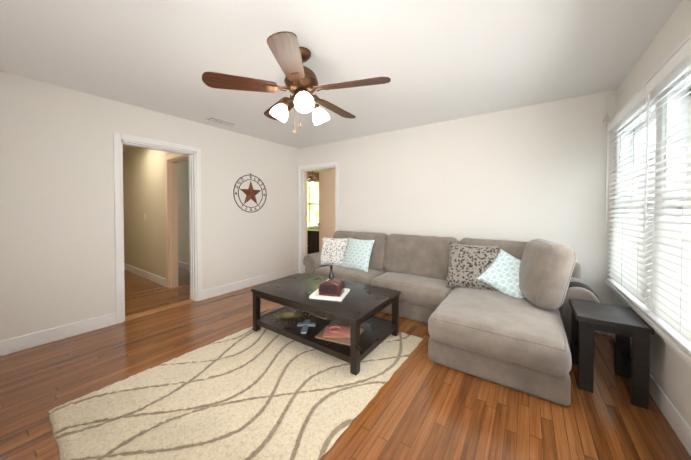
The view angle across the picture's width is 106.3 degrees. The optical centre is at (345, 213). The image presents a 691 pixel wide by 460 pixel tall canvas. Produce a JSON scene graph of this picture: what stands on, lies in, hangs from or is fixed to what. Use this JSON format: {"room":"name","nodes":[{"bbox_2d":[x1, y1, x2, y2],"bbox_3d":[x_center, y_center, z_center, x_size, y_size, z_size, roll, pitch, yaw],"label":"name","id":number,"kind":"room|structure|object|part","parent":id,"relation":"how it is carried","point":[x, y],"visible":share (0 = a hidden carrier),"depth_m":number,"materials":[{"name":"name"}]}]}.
{"room":"living room","nodes":[
{"label":"living room","id":0,"kind":"room"},
{"bbox_2d":[0,71,298,340],"bbox_3d":[-2.255,-0.012,3.307,0.120,2.440,4.690,1,1,35],"label":"wall","id":1,"kind":"structure","parent":0,"point":[57,244],"depth_m":2.65,"materials":[{"name":"white paint"}]},
{"bbox_2d":[0,312,115,355],"bbox_3d":[-2.988,1.161,2.167,0.014,0.130,1.650,1,1,35],"label":"baseboard","id":2,"kind":"structure","parent":1,"relation":"attached to","point":[20,343],"depth_m":2.47,"materials":[{"name":"white wood"}]},
{"bbox_2d":[113,132,201,323],"bbox_3d":[-2.654,0.152,3.540,1.073,2.105,1.012,1,1,35],"label":"door frame","id":3,"kind":"structure","parent":1,"relation":"attached to","point":[120,141],"depth_m":3.52,"materials":[{"name":"white wood"}]},
{"bbox_3d":[-2.469,0.145,3.944,0.910,2.105,0.138,1,1,35],"label":"hall door trim","id":4,"kind":"part","parent":3,"relation":"part of","materials":[{"name":"white wood"}]},
{"bbox_2d":[125,299,195,320],"bbox_3d":[-2.304,1.203,3.251,0.137,0.012,0.758,1,1,35],"label":"sill","id":5,"kind":"structure","parent":1,"relation":"attached to","point":[149,312],"depth_m":3.21,"materials":[{"name":"brown wood"}]},
{"bbox_2d":[233,173,266,211],"bbox_3d":[-1.524,-0.327,4.200,0.039,0.633,0.612,1,1,35],"label":"sign","id":6,"kind":"object","parent":1,"relation":"attached to","point":[250,192],"visible":1,"depth_m":4.19,"materials":[{"name":"brown metal"}]},
{"bbox_2d":[202,266,298,299],"bbox_3d":[-1.455,1.126,4.346,0.014,0.130,1.860,1,1,35],"label":"baseboard","id":7,"kind":"structure","parent":1,"relation":"attached to","point":[212,292],"depth_m":4.15,"materials":[{"name":"white wood"}]},
{"bbox_2d":[123,147,187,287],"bbox_3d":[-2.454,-0.010,3.154,0.030,2.440,1.170,1,1,35],"label":"wall","id":8,"kind":"structure","parent":0,"point":[143,194],"depth_m":3.14,"materials":[{"name":"beige paint"}]},
{"bbox_2d":[124,263,165,286],"bbox_3d":[-3.921,1.117,4.911,2.530,0.130,0.014,1,1,35],"label":"baseboard","id":9,"kind":"structure","parent":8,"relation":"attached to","point":[152,277],"depth_m":4.66,"materials":[{"name":"white wood"}]},
{"bbox_2d":[177,160,189,263],"bbox_3d":[-3.244,-0.040,5.029,3.480,2.440,0.750,1,1,35],"label":"wall","id":10,"kind":"structure","parent":0,"point":[183,206],"depth_m":5.46,"materials":[{"name":"white paint"}]},
{"bbox_2d":[178,261,189,269],"bbox_3d":[-3.101,1.112,5.251,3.480,0.130,0.014,1,1,35],"label":"baseboard","id":11,"kind":"structure","parent":10,"relation":"attached to","point":[183,265],"depth_m":5.45,"materials":[{"name":"white wood"}]},
{"bbox_2d":[307,172,318,228],"bbox_3d":[0.122,-0.031,4.504,6.630,2.440,0.004,1,1,35],"label":"wall","id":12,"kind":"structure","parent":0,"point":[316,175],"depth_m":5.00,"materials":[{"name":"beige paint"}]},
{"bbox_2d":[307,179,318,227],"bbox_3d":[-1.140,-0.298,8.295,0.140,1.610,1.340,1,1,35],"label":"window","id":13,"kind":"structure","parent":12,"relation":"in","point":[308,203],"depth_m":8.31,"materials":[{"name":"white"}]},
{"bbox_2d":[0,0,681,172],"bbox_3d":[-0.559,-1.308,4.906,8.230,0.100,9.290,1,1,35],"label":"ceiling","id":14,"kind":"structure","parent":0,"point":[435,61],"depth_m":1.95,"materials":[{"name":"white paint"}]},
{"bbox_2d":[205,117,236,125],"bbox_3d":[-1.670,-1.229,3.493,0.160,0.012,0.360,1,1,35],"label":"ceiling vent","id":15,"kind":"object","parent":14,"relation":"in","point":[220,121],"visible":1,"depth_m":3.46,"materials":[{"name":"white metal"}]},
{"bbox_2d":[202,31,390,132],"bbox_3d":[-0.300,-0.906,2.000,1.284,0.610,1.234,1,1,35],"label":"ceiling fan","id":16,"kind":"object","parent":14,"relation":"hanging from","point":[291,56],"visible":1,"depth_m":1.83,"materials":[{"name":"brown wood"}]},
{"bbox_2d":[307,171,318,186],"bbox_3d":[-0.893,-0.992,6.949,0.977,0.598,0.977,0,1,-20],"label":"ceiling fan","id":17,"kind":"object","parent":14,"relation":"hanging from","point":[312,179],"visible":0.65,"depth_m":6.88,"materials":[{"name":"brown"}]},
{"bbox_2d":[0,267,690,459],"bbox_3d":[-0.559,1.232,4.947,8.230,0.100,9.290,1,1,35],"label":"floor","id":18,"kind":"structure","parent":0,"point":[421,405],"depth_m":1.71,"materials":[{"name":"brown wood"}]},
{"bbox_2d":[48,326,422,459],"bbox_3d":[-0.548,1.212,2.058,1.579,0.030,2.269,1,1,36],"label":"rug","id":19,"kind":"object","parent":18,"relation":"on","point":[249,393],"visible":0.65,"depth_m":1.64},
{"bbox_2d":[251,273,400,374],"bbox_3d":[-0.207,0.971,2.567,1.264,0.425,0.794,1,1,35],"label":"coffee table","id":20,"kind":"object","parent":19,"relation":"on","point":[357,307],"visible":0.96,"depth_m":2.35,"materials":[{"name":"brown wood"}]},
{"bbox_2d":[273,309,305,323],"bbox_3d":[-0.579,1.053,2.665,0.350,0.023,0.343,1,1,35],"label":"decor","id":21,"kind":"object","parent":20,"relation":"on","point":[288,315],"visible":0.96,"depth_m":2.64,"materials":[{"name":"gold metal"}]},
{"bbox_2d":[297,320,315,333],"bbox_3d":[-0.376,1.054,2.425,0.197,0.028,0.237,1,1,35],"label":"decor","id":22,"kind":"object","parent":20,"relation":"on","point":[305,324],"visible":1,"depth_m":2.44,"materials":[{"name":"grey metal"}]},
{"bbox_2d":[309,265,349,300],"bbox_3d":[-0.141,0.634,2.411,0.302,0.250,0.302,0,1,15],"label":"decorative tray","id":23,"kind":"object","parent":20,"relation":"on","point":[331,288],"visible":1,"depth_m":2.34,"materials":[{"name":"white"}]},
{"bbox_2d":[315,323,363,345],"bbox_3d":[-0.047,1.045,2.291,0.340,0.052,0.300,0,1,23],"label":"decor","id":24,"kind":"object","parent":20,"relation":"on","point":[336,333],"visible":0.79,"depth_m":2.24,"materials":[{"name":"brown wood"}]},
{"bbox_2d":[307,228,318,253],"bbox_3d":[-0.829,0.776,6.199,1.160,0.770,0.500,1,1,35],"label":"sideboard","id":25,"kind":"object","parent":18,"relation":"on","point":[312,240],"visible":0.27,"depth_m":5.86,"materials":[{"name":"black wood"}]},
{"bbox_2d":[303,231,599,405],"bbox_3d":[0.697,0.724,2.971,3.266,0.981,1.546,1,1,35],"label":"sofa","id":26,"kind":"object","parent":18,"relation":"on","point":[496,311],"visible":0.9,"depth_m":2.23,"materials":[{"name":"fabric"}]},
{"bbox_2d":[569,298,654,409],"bbox_3d":[1.882,0.971,1.877,0.360,0.520,0.435,1,1,35],"label":"side table","id":27,"kind":"object","parent":18,"relation":"on","point":[631,329],"visible":0.96,"depth_m":1.78,"materials":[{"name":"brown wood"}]},
{"bbox_2d":[298,89,616,304],"bbox_3d":[0.086,-0.031,4.454,6.630,2.440,0.120,1,1,35],"label":"wall","id":28,"kind":"structure","parent":0,"point":[530,172],"depth_m":3.15,"materials":[{"name":"white paint"}]},
{"bbox_2d":[298,161,338,273],"bbox_3d":[-0.478,0.137,4.853,0.974,2.092,0.156,1,1,35],"label":"door frame","id":29,"kind":"structure","parent":28,"relation":"attached to","point":[302,170],"depth_m":5.04,"materials":[{"name":"white wood"}]},
{"bbox_2d":[317,168,334,251],"bbox_3d":[-0.318,0.173,4.996,0.181,1.995,0.822,-1,1,-31],"label":"door","id":30,"kind":"structure","parent":29,"relation":"in","point":[326,224],"depth_m":5.03,"materials":[{"name":"beige wood"}]},
{"bbox_2d":[613,0,690,426],"bbox_3d":[1.434,0.030,0.713,0.120,2.440,4.690,1,1,35],"label":"wall","id":31,"kind":"structure","parent":0,"point":[670,370],"depth_m":1.61,"materials":[{"name":"white paint"}]},
{"bbox_2d":[603,92,622,121],"bbox_3d":[2.491,-0.984,2.417,0.129,0.253,0.090,1,1,35],"label":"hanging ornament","id":32,"kind":"object","parent":31,"relation":"attached to","point":[607,118],"visible":0.98,"depth_m":2.43,"materials":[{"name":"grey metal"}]},
{"bbox_2d":[605,68,690,367],"bbox_3d":[2.053,-0.013,1.652,0.190,1.605,2.100,1,1,35],"label":"window","id":33,"kind":"structure","parent":31,"relation":"in","point":[679,351],"depth_m":1.62,"materials":[{"name":"white"}]},
{"bbox_2d":[605,85,656,312],"bbox_3d":[2.275,-0.097,2.106,0.079,1.514,1.004,1,1,35],"label":"window blind","id":34,"kind":"object","parent":33,"relation":"attached to","point":[628,269],"visible":0.9,"depth_m":2.01,"materials":[{"name":"white plastic"}]},
{"bbox_2d":[643,34,690,355],"bbox_3d":[1.700,-0.084,1.288,0.079,1.514,1.004,1,1,35],"label":"window blind","id":35,"kind":"object","parent":33,"relation":"attached to","point":[669,293],"visible":0.98,"depth_m":1.44,"materials":[{"name":"white plastic"}]},
{"bbox_2d":[609,333,690,455],"bbox_3d":[1.379,1.184,0.770,0.014,0.130,4.450,1,1,35],"label":"baseboard","id":36,"kind":"structure","parent":31,"relation":"attached to","point":[679,424],"depth_m":1.50,"materials":[{"name":"white wood"}]},
{"label":"outside","id":37,"kind":"structure","parent":0,"visible":0},
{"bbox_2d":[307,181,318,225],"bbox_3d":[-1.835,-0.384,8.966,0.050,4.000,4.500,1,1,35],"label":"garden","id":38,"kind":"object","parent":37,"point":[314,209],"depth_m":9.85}
]}

